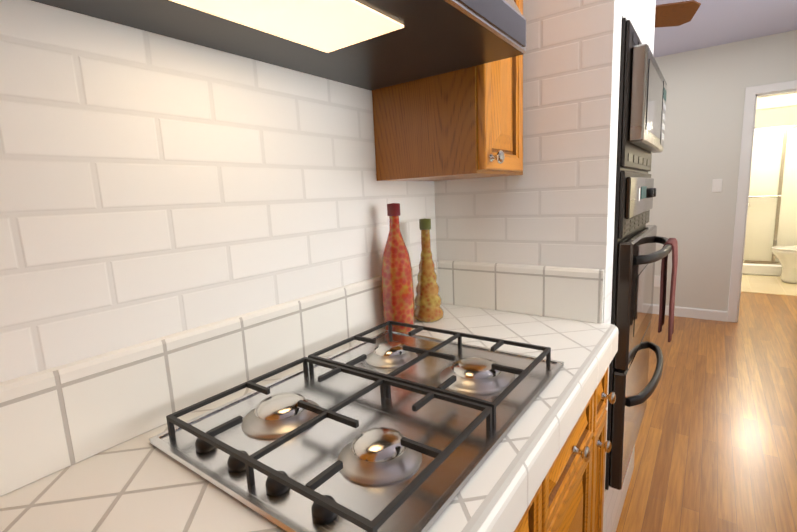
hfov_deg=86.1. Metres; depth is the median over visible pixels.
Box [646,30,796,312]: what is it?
wall
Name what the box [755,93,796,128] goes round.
wall
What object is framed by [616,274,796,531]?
floor
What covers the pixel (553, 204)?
wall
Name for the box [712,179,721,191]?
switch plate
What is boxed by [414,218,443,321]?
bottle
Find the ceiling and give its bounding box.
[653,0,796,57]
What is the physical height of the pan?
0.155 m
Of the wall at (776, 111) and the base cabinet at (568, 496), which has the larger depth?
the wall at (776, 111)
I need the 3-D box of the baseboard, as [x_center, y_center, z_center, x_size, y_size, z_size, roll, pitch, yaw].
[1.178,0.333,5.299,4.612,0.095,0.014,4,11,36]
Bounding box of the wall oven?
[605,17,677,489]
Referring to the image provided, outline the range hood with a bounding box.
[31,0,525,90]
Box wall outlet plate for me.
[654,276,660,286]
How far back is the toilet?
5.22 m
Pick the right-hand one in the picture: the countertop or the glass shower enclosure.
the glass shower enclosure
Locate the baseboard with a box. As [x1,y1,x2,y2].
[652,304,726,321]
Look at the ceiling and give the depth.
3.22 m
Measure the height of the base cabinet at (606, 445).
0.836 m
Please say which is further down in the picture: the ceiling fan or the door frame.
the door frame
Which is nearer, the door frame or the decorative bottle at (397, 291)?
the decorative bottle at (397, 291)
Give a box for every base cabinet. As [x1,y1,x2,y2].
[514,379,601,531]
[598,368,613,531]
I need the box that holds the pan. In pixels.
[742,263,782,275]
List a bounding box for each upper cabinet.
[372,62,491,180]
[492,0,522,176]
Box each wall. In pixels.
[0,0,436,381]
[434,0,655,531]
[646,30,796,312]
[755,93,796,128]
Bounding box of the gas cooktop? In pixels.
[149,321,563,531]
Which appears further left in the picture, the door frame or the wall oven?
the wall oven
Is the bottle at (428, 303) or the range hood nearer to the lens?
the range hood
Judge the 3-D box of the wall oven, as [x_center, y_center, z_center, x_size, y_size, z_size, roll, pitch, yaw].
[0.690,-0.033,1.589,0.576,1.388,0.640,4,11,36]
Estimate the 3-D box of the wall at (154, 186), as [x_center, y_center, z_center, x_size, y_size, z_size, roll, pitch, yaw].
[-1.331,0.197,-0.441,0.100,2.445,4.810,4,11,36]
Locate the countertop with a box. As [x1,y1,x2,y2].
[0,260,617,531]
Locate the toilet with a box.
[771,246,796,283]
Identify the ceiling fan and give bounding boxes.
[655,0,700,27]
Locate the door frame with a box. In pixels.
[727,80,796,322]
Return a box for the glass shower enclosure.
[743,125,796,263]
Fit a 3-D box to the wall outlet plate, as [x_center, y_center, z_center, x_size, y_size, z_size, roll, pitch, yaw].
[2.576,0.154,4.231,0.072,0.116,0.007,4,11,36]
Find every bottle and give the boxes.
[381,203,414,332]
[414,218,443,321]
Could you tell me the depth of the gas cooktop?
0.67 m
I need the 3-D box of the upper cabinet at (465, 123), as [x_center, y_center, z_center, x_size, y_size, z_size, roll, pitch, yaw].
[-0.238,-0.699,0.610,0.322,1.114,0.961,4,11,36]
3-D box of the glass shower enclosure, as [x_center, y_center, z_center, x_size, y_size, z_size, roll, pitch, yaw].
[4.786,-0.911,5.641,1.730,1.775,0.086,4,11,36]

